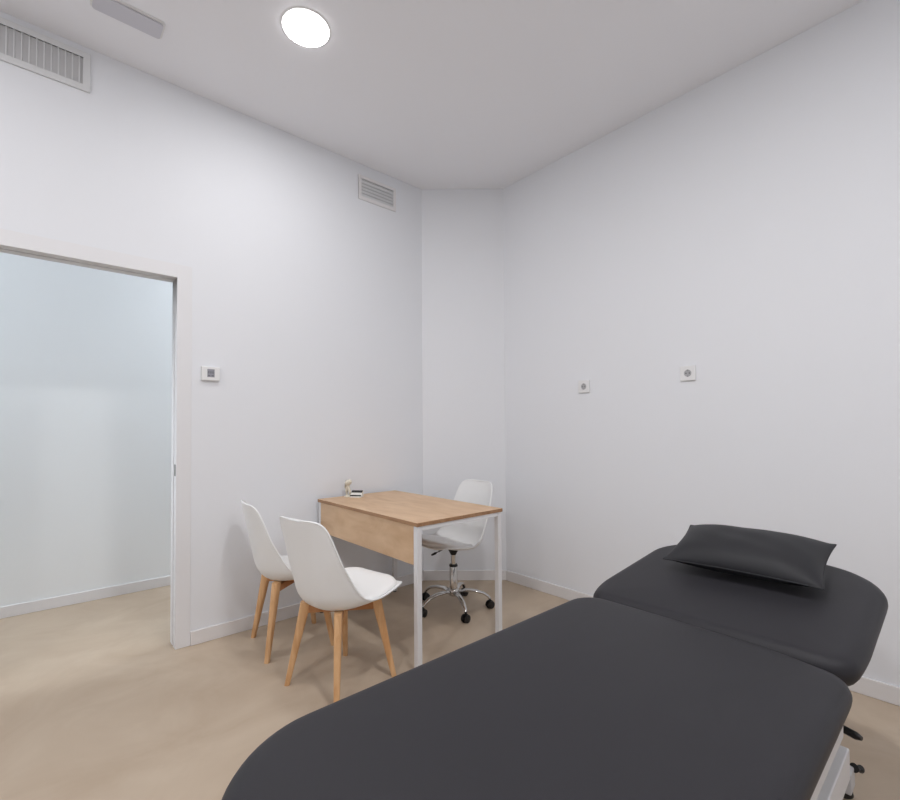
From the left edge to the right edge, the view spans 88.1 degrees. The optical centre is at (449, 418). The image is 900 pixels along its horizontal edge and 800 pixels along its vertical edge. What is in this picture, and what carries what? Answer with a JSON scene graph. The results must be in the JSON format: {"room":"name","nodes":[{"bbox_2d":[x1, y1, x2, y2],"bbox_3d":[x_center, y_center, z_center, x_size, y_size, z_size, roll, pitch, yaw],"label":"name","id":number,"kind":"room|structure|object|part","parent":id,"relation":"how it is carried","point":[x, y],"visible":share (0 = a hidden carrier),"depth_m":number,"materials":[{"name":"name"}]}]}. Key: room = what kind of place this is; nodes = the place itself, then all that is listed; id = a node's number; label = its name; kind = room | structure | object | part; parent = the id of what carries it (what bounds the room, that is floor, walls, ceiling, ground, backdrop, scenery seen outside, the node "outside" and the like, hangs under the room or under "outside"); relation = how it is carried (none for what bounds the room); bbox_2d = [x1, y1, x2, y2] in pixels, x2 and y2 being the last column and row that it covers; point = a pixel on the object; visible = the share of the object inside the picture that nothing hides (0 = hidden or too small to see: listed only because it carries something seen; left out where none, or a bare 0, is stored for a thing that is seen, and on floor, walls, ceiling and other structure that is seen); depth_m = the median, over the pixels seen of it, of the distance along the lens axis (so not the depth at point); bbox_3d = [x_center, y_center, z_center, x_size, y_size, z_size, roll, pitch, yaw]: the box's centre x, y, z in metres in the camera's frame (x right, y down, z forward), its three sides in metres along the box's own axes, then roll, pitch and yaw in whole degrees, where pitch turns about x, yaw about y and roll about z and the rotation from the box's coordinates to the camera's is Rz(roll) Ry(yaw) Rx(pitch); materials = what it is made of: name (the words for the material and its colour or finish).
{"room":"examination room","nodes":[
{"label":"examination room","id":0,"kind":"room"},
{"bbox_2d":[0,252,172,606],"bbox_3d":[-2.871,-0.284,3.210,5.936,3.190,0.100,1,-2,-41],"label":"wall","id":1,"kind":"structure","parent":0,"point":[86,353],"depth_m":3.33,"materials":[{"name":"white paint"}]},
{"bbox_2d":[0,575,170,618],"bbox_3d":[-2.862,1.271,3.101,5.836,0.075,0.013,1,-2,-41],"label":"baseboard","id":2,"kind":"structure","parent":1,"relation":"attached to","point":[80,597],"depth_m":3.31,"materials":[{"name":"white paint"}]},
{"bbox_2d":[0,11,422,630],"bbox_3d":[-2.041,-0.309,2.270,5.936,3.190,0.125,1,-2,-41],"label":"wall","id":3,"kind":"structure","parent":0,"point":[307,291],"depth_m":2.88,"materials":[{"name":"white paint"}]},
{"bbox_2d":[0,17,90,92],"bbox_3d":[-2.090,-1.772,2.175,0.649,0.200,0.010,1,-2,-41],"label":"air vent","id":4,"kind":"object","parent":3,"relation":"in","point":[23,47],"visible":1,"depth_m":2.27,"materials":[{"name":"white metal"}]},
{"bbox_2d":[0,228,191,649],"bbox_3d":[-1.925,0.204,2.358,1.067,2.166,0.129,1,-2,-41],"label":"door frame","id":5,"kind":"structure","parent":3,"relation":"in","point":[11,242],"depth_m":2.63,"materials":[{"name":"white paint"}]},
{"bbox_2d":[201,366,219,380],"bbox_3d":[-1.406,-0.262,2.732,0.100,0.082,0.020,1,-2,-41],"label":"thermostat","id":6,"kind":"object","parent":3,"relation":"attached to","point":[207,373],"visible":1,"depth_m":2.72,"materials":[{"name":"white plastic"}]},
{"bbox_2d":[190,570,423,645],"bbox_3d":[-0.842,1.258,3.194,1.683,0.080,0.013,1,-2,-41],"label":"baseboard","id":7,"kind":"structure","parent":3,"relation":"attached to","point":[224,629],"depth_m":2.82,"materials":[{"name":"white paint"}]},
{"bbox_2d":[358,174,395,211],"bbox_3d":[-0.550,-1.710,3.534,0.335,0.182,0.009,1,-2,-41],"label":"air vent","id":8,"kind":"object","parent":3,"relation":"in","point":[372,191],"visible":1,"depth_m":3.53,"materials":[{"name":"white metal"}]},
{"bbox_2d":[0,0,862,188],"bbox_3d":[-0.880,-1.979,0.977,5.936,0.080,6.150,1,-2,-41],"label":"ceiling","id":9,"kind":"structure","parent":0,"point":[421,94],"depth_m":2.49,"materials":[{"name":"white paint"}]},
{"bbox_2d":[90,0,165,38],"bbox_3d":[-1.518,-1.903,2.197,0.286,0.012,0.124,1,-2,-41],"label":"recessed light","id":10,"kind":"object","parent":9,"relation":"in","point":[119,10],"visible":1,"depth_m":2.19,"materials":[{"name":"white plastic"}]},
{"bbox_2d":[280,6,330,47],"bbox_3d":[-0.705,-1.907,2.278,0.236,0.012,0.236,1,-2,-41],"label":"recessed light","id":11,"kind":"object","parent":9,"relation":"in","point":[304,26],"visible":1,"depth_m":2.26,"materials":[{"name":"white plastic"}]},
{"bbox_2d":[0,580,899,799],"bbox_3d":[-0.860,1.290,0.908,5.936,0.080,6.150,1,-2,-41],"label":"floor","id":12,"kind":"structure","parent":0,"point":[98,701],"depth_m":2.19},
{"bbox_2d":[241,499,342,663],"bbox_3d":[-0.923,0.875,2.693,0.521,0.826,0.464,0,-1,-33],"label":"dining chair","id":13,"kind":"object","parent":12,"relation":"on","point":[275,567],"visible":0.52,"depth_m":2.50,"materials":[{"name":"white plastic"}]},
{"bbox_3d":[-1.111,1.094,2.736,0.126,0.392,0.036,-1,-1,12],"label":"leg","id":14,"kind":"part","parent":13,"relation":"part of","materials":[{"name":"brown wood"}]},
{"bbox_3d":[-0.952,1.088,2.495,0.036,0.392,0.126,-1,-1,12],"label":"leg","id":15,"kind":"part","parent":13,"relation":"part of","materials":[{"name":"brown wood"}]},
{"bbox_2d":[283,557,290,568],"bbox_3d":[-0.863,0.857,2.733,0.361,0.088,0.429,0,-1,-33],"label":"seat cushion","id":16,"kind":"object","parent":13,"relation":"on","point":[286,560],"depth_m":2.78,"materials":[{"name":"white fabric"}]},
{"bbox_3d":[-0.870,1.096,2.895,0.036,0.392,0.126,-1,-1,12],"label":"leg","id":17,"kind":"part","parent":13,"relation":"part of","materials":[{"name":"brown wood"}]},
{"bbox_3d":[-0.712,1.090,2.654,0.126,0.392,0.036,-1,-1,12],"label":"leg","id":18,"kind":"part","parent":13,"relation":"part of","materials":[{"name":"brown wood"}]},
{"bbox_2d":[280,516,401,701],"bbox_3d":[-0.539,0.864,2.266,0.464,0.826,0.521,-1,-2,37],"label":"dining chair","id":19,"kind":"object","parent":12,"relation":"on","point":[320,577],"visible":1,"depth_m":2.09,"materials":[{"name":"white plastic"}]},
{"bbox_3d":[-0.732,1.081,2.241,0.126,0.392,0.036,0,-1,-8],"label":"leg","id":20,"kind":"part","parent":19,"relation":"part of","materials":[{"name":"brown wood"}]},
{"bbox_3d":[-0.501,1.076,2.070,0.036,0.392,0.126,0,-1,-8],"label":"leg","id":21,"kind":"part","parent":19,"relation":"part of","materials":[{"name":"brown wood"}]},
{"bbox_3d":[-0.560,1.085,2.473,0.036,0.392,0.126,0,-1,-8],"label":"leg","id":22,"kind":"part","parent":19,"relation":"part of","materials":[{"name":"brown wood"}]},
{"bbox_2d":[345,567,396,598],"bbox_3d":[-0.496,0.846,2.325,0.429,0.088,0.361,-1,-2,37],"label":"seat cushion","id":23,"kind":"object","parent":19,"relation":"on","point":[370,584],"depth_m":2.31,"materials":[{"name":"white plastic"}]},
{"bbox_3d":[-0.329,1.080,2.301,0.126,0.392,0.036,0,-1,-8],"label":"leg","id":24,"kind":"part","parent":19,"relation":"part of","materials":[{"name":"brown wood"}]},
{"bbox_2d":[318,490,502,667],"bbox_3d":[-0.289,0.911,2.918,0.629,0.755,1.098,1,-2,-41],"label":"desk","id":25,"kind":"object","parent":12,"relation":"on","point":[392,524],"visible":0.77,"depth_m":2.67,"materials":[{"name":"brown wood"}]},
{"bbox_3d":[-0.861,0.926,3.119,0.030,0.729,0.030,1,-2,-41],"label":"leg","id":26,"kind":"part","parent":25,"relation":"part of","materials":[{"name":"white metal"}]},
{"bbox_2d":[344,479,351,496],"bbox_3d":[-0.703,0.483,3.216,0.057,0.120,0.057,0,-1,-7],"label":"figurine","id":27,"kind":"object","parent":25,"relation":"on","point":[347,482],"visible":0.91,"depth_m":3.21,"materials":[{"name":"beige ceramic"}]},
{"bbox_3d":[-0.705,0.493,3.218,0.052,0.081,0.021,-1,-1,31],"label":"stem","id":28,"kind":"part","parent":27,"relation":"part of","materials":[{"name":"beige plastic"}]},
{"bbox_2d":[350,490,362,497],"bbox_3d":[-0.643,0.520,3.202,0.078,0.044,0.061,-1,-1,7],"label":"card holder","id":29,"kind":"object","parent":25,"relation":"on","point":[355,493],"visible":1,"depth_m":3.19,"materials":[{"name":"white"}]},
{"bbox_3d":[-0.517,0.649,2.723,0.016,0.195,1.028,1,-2,-41],"label":"panel","id":30,"kind":"part","parent":25,"relation":"part of","materials":[{"name":"brown wood"}]},
{"bbox_3d":[-0.418,0.932,3.510,0.030,0.729,0.030,1,-2,-41],"label":"leg","id":31,"kind":"part","parent":25,"relation":"part of","materials":[{"name":"white metal"}]},
{"bbox_3d":[-0.160,0.905,2.325,0.030,0.729,0.030,1,-2,-41],"label":"leg","id":32,"kind":"part","parent":25,"relation":"part of","materials":[{"name":"white metal"}]},
{"bbox_3d":[0.059,0.555,2.528,0.560,0.023,0.030,1,-2,-41],"label":"rail","id":33,"kind":"part","parent":25,"relation":"part of","materials":[{"name":"white"}]},
{"bbox_3d":[0.282,0.911,2.716,0.030,0.729,0.030,1,-2,-41],"label":"leg","id":34,"kind":"part","parent":25,"relation":"part of","materials":[{"name":"white metal"}]},
{"bbox_2d":[422,479,494,622],"bbox_3d":[0.013,0.870,3.176,0.536,0.854,0.520,1,-2,-38],"label":"office chair","id":35,"kind":"object","parent":12,"relation":"on","point":[455,538],"visible":0.83,"depth_m":3.23,"materials":[{"name":"white plastic"}]},
{"bbox_3d":[-0.090,1.200,3.252,0.229,0.074,0.044,-1,-1,35],"label":"arm","id":36,"kind":"part","parent":35,"relation":"part of","materials":[{"name":"silver metal"}]},
{"bbox_3d":[-0.087,1.196,3.087,0.229,0.074,0.047,1,-2,-38],"label":"arm","id":37,"kind":"part","parent":35,"relation":"part of","materials":[{"name":"silver metal"}]},
{"bbox_2d":[422,535,472,547],"bbox_3d":[-0.036,0.836,3.133,0.361,0.088,0.429,1,-2,-38],"label":"seat cushion","id":38,"kind":"object","parent":35,"relation":"on","point":[428,541],"depth_m":3.11,"materials":[{"name":"white fabric"}]},
{"bbox_3d":[0.023,0.902,3.178,0.090,0.058,0.080,1,-2,-38],"label":"tilt plate","id":39,"kind":"part","parent":35,"relation":"part of","materials":[{"name":"black plastic"}]},
{"bbox_3d":[0.070,1.194,3.039,0.044,0.074,0.229,0,-1,-19],"label":"arm","id":40,"kind":"part","parent":35,"relation":"part of","materials":[{"name":"silver metal"}]},
{"bbox_3d":[0.066,1.200,3.305,0.044,0.074,0.229,-1,-1,17],"label":"arm","id":41,"kind":"part","parent":35,"relation":"part of","materials":[{"name":"silver metal"}]},
{"bbox_3d":[0.165,1.196,3.166,0.229,0.074,0.044,0,-1,3],"label":"arm","id":42,"kind":"part","parent":35,"relation":"part of","materials":[{"name":"silver metal"}]},
{"bbox_2d":[222,545,887,799],"bbox_3d":[0.514,0.887,1.201,2.034,0.722,0.766,1,-2,-41],"label":"massage table","id":43,"kind":"object","parent":12,"relation":"on","point":[675,680],"visible":0.85,"depth_m":0.95,"materials":[{"name":"grey leather"}]},
{"bbox_2d":[663,524,836,589],"bbox_3d":[1.080,0.483,1.694,0.304,0.140,0.479,1,-2,-44],"label":"pillow","id":44,"kind":"object","parent":43,"relation":"on","point":[766,555],"visible":1,"depth_m":1.61,"materials":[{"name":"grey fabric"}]},
{"bbox_3d":[0.266,0.714,0.936,1.150,0.049,0.644,1,-2,-41],"label":"frame","id":45,"kind":"part","parent":43,"relation":"part of","materials":[{"name":"grey metal"}]},
{"bbox_3d":[0.520,1.174,1.148,1.750,0.075,0.500,1,-2,-41],"label":"frame","id":46,"kind":"part","parent":43,"relation":"part of","materials":[{"name":"grey metal"}]},
{"bbox_3d":[0.989,0.795,1.213,0.024,0.018,0.140,0,-1,-30],"label":"release lever","id":47,"kind":"part","parent":43,"relation":"part of","materials":[{"name":"black plastic"}]},
{"bbox_3d":[1.345,1.155,1.535,0.041,0.036,0.028,0,-1,-20],"label":"brake knob","id":48,"kind":"part","parent":43,"relation":"part of","materials":[{"name":"black plastic"}]},
{"bbox_2d":[421,189,505,569],"bbox_3d":[0.111,-0.290,3.787,0.501,3.190,0.447,1,-2,-41],"label":"wall","id":49,"kind":"structure","parent":0,"point":[463,345],"depth_m":3.79,"materials":[{"name":"white paint"}]},
{"bbox_2d":[424,570,505,580],"bbox_3d":[0.120,1.264,3.747,0.671,0.080,0.013,0,-1,0],"label":"baseboard","id":50,"kind":"structure","parent":49,"relation":"attached to","point":[429,575],"depth_m":3.74,"materials":[{"name":"white paint"}]},
{"bbox_2d":[503,0,899,686],"bbox_3d":[1.770,-0.331,2.361,0.100,3.190,4.783,1,-2,-41],"label":"wall","id":51,"kind":"structure","parent":0,"point":[743,229],"depth_m":2.58,"materials":[{"name":"white paint"}]},
{"bbox_2d":[578,380,589,392],"bbox_3d":[0.929,-0.221,3.226,0.014,0.086,0.086,1,-2,-41],"label":"wall socket","id":52,"kind":"object","parent":51,"relation":"attached to","point":[584,385],"visible":1,"depth_m":3.22,"materials":[{"name":"white plastic"}]},
{"bbox_2d":[680,365,695,380],"bbox_3d":[1.387,-0.263,2.709,0.014,0.086,0.086,1,-2,-41],"label":"wall socket","id":53,"kind":"object","parent":51,"relation":"attached to","point":[687,373],"visible":1,"depth_m":2.70,"materials":[{"name":"white plastic"}]},
{"bbox_2d":[506,570,899,705],"bbox_3d":[1.852,1.220,2.160,0.013,0.080,4.236,1,-2,-41],"label":"baseboard","id":54,"kind":"structure","parent":51,"relation":"attached to","point":[889,693],"depth_m":3.15,"materials":[{"name":"white paint"}]}
]}

